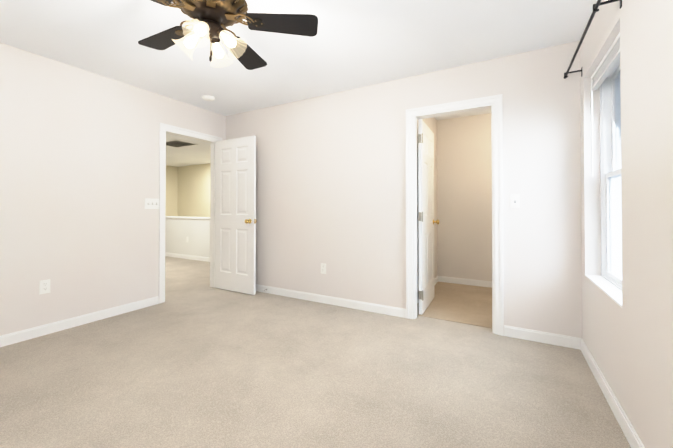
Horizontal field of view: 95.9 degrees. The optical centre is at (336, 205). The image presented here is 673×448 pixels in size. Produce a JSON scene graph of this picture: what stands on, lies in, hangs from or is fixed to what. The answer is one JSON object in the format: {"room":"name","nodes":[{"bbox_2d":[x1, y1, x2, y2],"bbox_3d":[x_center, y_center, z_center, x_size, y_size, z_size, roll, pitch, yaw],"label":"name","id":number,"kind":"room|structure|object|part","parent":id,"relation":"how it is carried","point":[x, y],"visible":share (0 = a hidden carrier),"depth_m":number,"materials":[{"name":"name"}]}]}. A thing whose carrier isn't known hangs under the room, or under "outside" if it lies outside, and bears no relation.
{"room":"empty bedroom","nodes":[
{"label":"empty bedroom","id":0,"kind":"room"},
{"bbox_2d":[0,43,225,335],"bbox_3d":[-2.437,-0.081,3.014,0.120,2.440,5.740,0,-1,29],"label":"wall","id":1,"kind":"structure","parent":0,"point":[79,176],"depth_m":2.86,"materials":[{"name":"paint"}]},
{"bbox_2d":[39,279,49,294],"bbox_3d":[-2.557,0.716,2.662,0.007,0.118,0.072,0,-1,29],"label":"outlet","id":2,"kind":"object","parent":1,"relation":"attached to","point":[44,286],"visible":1,"depth_m":2.66,"materials":[{"name":"white plastic"}]},
{"bbox_2d":[0,296,158,346],"bbox_3d":[-2.897,1.087,2.049,0.013,0.088,3.384,0,-1,29],"label":"baseboard","id":3,"kind":"structure","parent":1,"relation":"attached to","point":[26,334],"depth_m":2.82,"materials":[{"name":"white wood"}]},
{"bbox_2d":[145,198,158,208],"bbox_3d":[-2.103,-0.016,3.468,0.017,0.118,0.165,0,-1,29],"label":"light switch","id":4,"kind":"object","parent":1,"relation":"attached to","point":[151,203],"visible":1,"depth_m":3.46,"materials":[{"name":"white plastic"}]},
{"bbox_2d":[158,123,221,303],"bbox_3d":[-1.904,0.095,3.952,0.150,2.107,0.884,0,-1,29],"label":"door frame","id":5,"kind":"structure","parent":1,"relation":"attached to","point":[164,129],"depth_m":3.61,"materials":[{"name":"white wood"}]},
{"bbox_2d":[215,136,256,294],"bbox_3d":[-1.357,0.127,4.035,0.737,2.020,0.179,0,-1,29],"label":"hall door","id":6,"kind":"structure","parent":1,"relation":"in","point":[235,215],"depth_m":4.00,"materials":[{"name":"white wood"}]},
{"bbox_2d":[165,166,177,215],"bbox_3d":[-6.568,0.710,7.393,0.120,3.940,5.600,0,-1,29],"label":"wall","id":7,"kind":"structure","parent":0,"point":[171,188],"depth_m":9.64,"materials":[{"name":"beige paint"}]},
{"bbox_2d":[165,218,209,257],"bbox_3d":[-3.566,0.735,6.865,5.630,0.880,0.120,0,-1,29],"label":"wall","id":8,"kind":"structure","parent":0,"point":[178,231],"depth_m":6.61,"materials":[{"name":"paint"}]},
{"bbox_2d":[165,216,209,218],"bbox_3d":[-3.566,0.277,6.869,5.630,0.035,0.170,0,-1,29],"label":"trim","id":9,"kind":"structure","parent":8,"relation":"on","point":[187,217],"depth_m":6.58,"materials":[{"name":"white wood"}]},
{"bbox_2d":[165,252,209,261],"bbox_3d":[-3.599,1.130,6.803,5.630,0.088,0.013,0,-1,29],"label":"baseboard","id":10,"kind":"structure","parent":8,"relation":"attached to","point":[198,258],"depth_m":6.59,"materials":[{"name":"white wood"}]},
{"bbox_2d":[177,163,209,216],"bbox_3d":[-2.712,0.720,8.507,5.750,3.940,0.120,0,-1,29],"label":"wall","id":11,"kind":"structure","parent":0,"point":[193,197],"depth_m":9.40,"materials":[{"name":"beige paint"}]},
{"bbox_2d":[0,0,596,166],"bbox_3d":[-2.680,-1.330,4.195,10.310,0.080,7.800,0,-1,29],"label":"ceiling","id":12,"kind":"structure","parent":0,"point":[352,44],"depth_m":2.44,"materials":[{"name":"paint"}]},
{"bbox_2d":[166,139,197,147],"bbox_3d":[-3.301,-1.264,6.264,0.700,0.015,0.500,0,-1,29],"label":"ceiling vent","id":13,"kind":"object","parent":12,"relation":"in","point":[175,143],"visible":0.83,"depth_m":6.25,"materials":[{"name":"grey metal"}]},
{"bbox_2d":[202,95,214,100],"bbox_3d":[-1.538,-1.277,3.644,0.140,0.036,0.140,0,-1,29],"label":"smoke detector","id":14,"kind":"object","parent":12,"relation":"attached to","point":[208,98],"visible":1,"depth_m":3.60,"materials":[{"name":"white plastic"}]},
{"bbox_2d":[138,0,317,69],"bbox_3d":[-0.740,-1.055,1.714,1.120,0.516,1.174,0,-1,29],"label":"ceiling fan","id":15,"kind":"object","parent":12,"relation":"hanging from","point":[217,16],"depth_m":1.71,"materials":[{"name":"black wood"}]},
{"bbox_3d":[-0.705,-0.896,1.693,0.340,0.156,0.340,0,-1,-43],"label":"ceiling fan shade","id":16,"kind":"part","parent":15,"relation":"part of","materials":[{"name":"white glass"}]},
{"bbox_2d":[0,256,630,447],"bbox_3d":[-2.680,1.180,4.172,10.310,0.060,7.800,0,-1,29],"label":"floor carpet","id":17,"kind":"object","parent":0,"point":[194,360],"depth_m":1.93,"materials":[{"name":"beige carpet"}]},
{"bbox_2d":[226,41,581,337],"bbox_3d":[0.194,-0.077,3.440,4.050,2.440,0.120,0,-1,29],"label":"wall","id":18,"kind":"structure","parent":0,"point":[331,181],"depth_m":3.15,"materials":[{"name":"paint"}]},
{"bbox_2d":[321,263,325,273],"bbox_3d":[-0.155,0.744,3.556,0.072,0.118,0.007,0,-1,29],"label":"outlet","id":19,"kind":"object","parent":18,"relation":"attached to","point":[323,268],"visible":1,"depth_m":3.55,"materials":[{"name":"white plastic"}]},
{"bbox_2d":[256,284,405,317],"bbox_3d":[-0.450,1.102,3.715,2.646,0.088,0.013,0,-1,29],"label":"baseboard","id":20,"kind":"structure","parent":18,"relation":"attached to","point":[376,308],"depth_m":3.46,"materials":[{"name":"white wood"}]},
{"bbox_2d":[418,119,438,314],"bbox_3d":[1.022,0.121,3.452,0.179,2.020,0.711,0,-1,29],"label":"closet door","id":21,"kind":"structure","parent":18,"relation":"in","point":[426,202],"depth_m":3.32,"materials":[{"name":"white wood"}]},
{"bbox_2d":[406,94,503,335],"bbox_3d":[1.110,0.085,2.915,0.860,2.107,0.143,0,-1,29],"label":"door frame","id":22,"kind":"structure","parent":18,"relation":"attached to","point":[492,103],"depth_m":2.80,"materials":[{"name":"white wood"}]},
{"bbox_2d":[510,194,519,207],"bbox_3d":[1.534,-0.034,2.608,0.072,0.118,0.017,0,-1,29],"label":"light switch","id":23,"kind":"object","parent":18,"relation":"attached to","point":[514,200],"visible":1,"depth_m":2.61,"materials":[{"name":"white plastic"}]},
{"bbox_2d":[504,325,580,349],"bbox_3d":[1.694,1.091,2.510,0.536,0.088,0.013,0,-1,29],"label":"baseboard","id":24,"kind":"structure","parent":18,"relation":"attached to","point":[545,337],"depth_m":2.50,"materials":[{"name":"white wood"}]},
{"bbox_2d":[417,117,436,294],"bbox_3d":[1.111,-0.072,3.980,0.120,2.440,1.720,0,-1,29],"label":"wall","id":25,"kind":"structure","parent":0,"point":[431,123],"depth_m":4.42,"materials":[{"name":"paint"}]},
{"bbox_2d":[417,276,437,303],"bbox_3d":[1.141,1.103,3.886,0.013,0.088,1.596,0,-1,29],"label":"baseboard","id":26,"kind":"structure","parent":25,"relation":"attached to","point":[435,280],"depth_m":4.33,"materials":[{"name":"white wood"}]},
{"bbox_2d":[417,282,491,327],"bbox_3d":[1.758,1.142,3.537,1.430,0.004,1.600,0,-1,29],"label":"floor","id":27,"kind":"structure","parent":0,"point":[464,304],"depth_m":3.48,"materials":[{"name":"beige carpet"}]},
{"bbox_2d":[437,113,491,280],"bbox_3d":[2.179,-0.069,4.298,1.430,2.440,0.120,0,-1,29],"label":"wall","id":28,"kind":"structure","parent":0,"point":[464,196],"depth_m":4.41,"materials":[{"name":"paint"}]},
{"bbox_2d":[438,276,491,287],"bbox_3d":[2.144,1.107,4.230,1.425,0.088,0.013,0,-1,29],"label":"baseboard","id":29,"kind":"structure","parent":28,"relation":"attached to","point":[481,283],"depth_m":4.38,"materials":[{"name":"white wood"}]},
{"bbox_2d":[580,0,672,447],"bbox_3d":[1.399,-0.097,1.186,0.260,2.440,6.310,0,-1,29],"label":"wall","id":30,"kind":"structure","parent":0,"point":[646,59],"depth_m":1.36,"materials":[{"name":"paint"}]},
{"bbox_2d":[564,0,621,78],"bbox_3d":[1.594,-1.032,1.920,0.112,0.068,1.125,0,-1,29],"label":"curtain rod","id":31,"kind":"object","parent":30,"relation":"attached to","point":[595,10],"visible":1,"depth_m":1.76,"materials":[{"name":"black metal"}]},
{"bbox_2d":[585,61,621,307],"bbox_3d":[1.751,-0.216,1.869,0.205,1.490,0.845,0,-1,29],"label":"double-hung window","id":32,"kind":"structure","parent":30,"relation":"in","point":[610,181],"depth_m":2.18,"materials":[{"name":"white glass"}]},
{"bbox_2d":[591,32,619,176],"bbox_3d":[1.710,-0.585,1.896,0.051,0.748,0.821,0,-1,29],"label":"mini blind","id":33,"kind":"object","parent":32,"relation":"attached to","point":[610,60],"visible":0.54,"depth_m":1.99,"materials":[{"name":"white plastic"}]},
{"bbox_2d":[580,338,644,447],"bbox_3d":[0.859,1.072,0.492,0.013,0.088,4.350,0,-1,29],"label":"baseboard","id":34,"kind":"structure","parent":30,"relation":"attached to","point":[629,432],"depth_m":1.65,"materials":[{"name":"white wood"}]}
]}

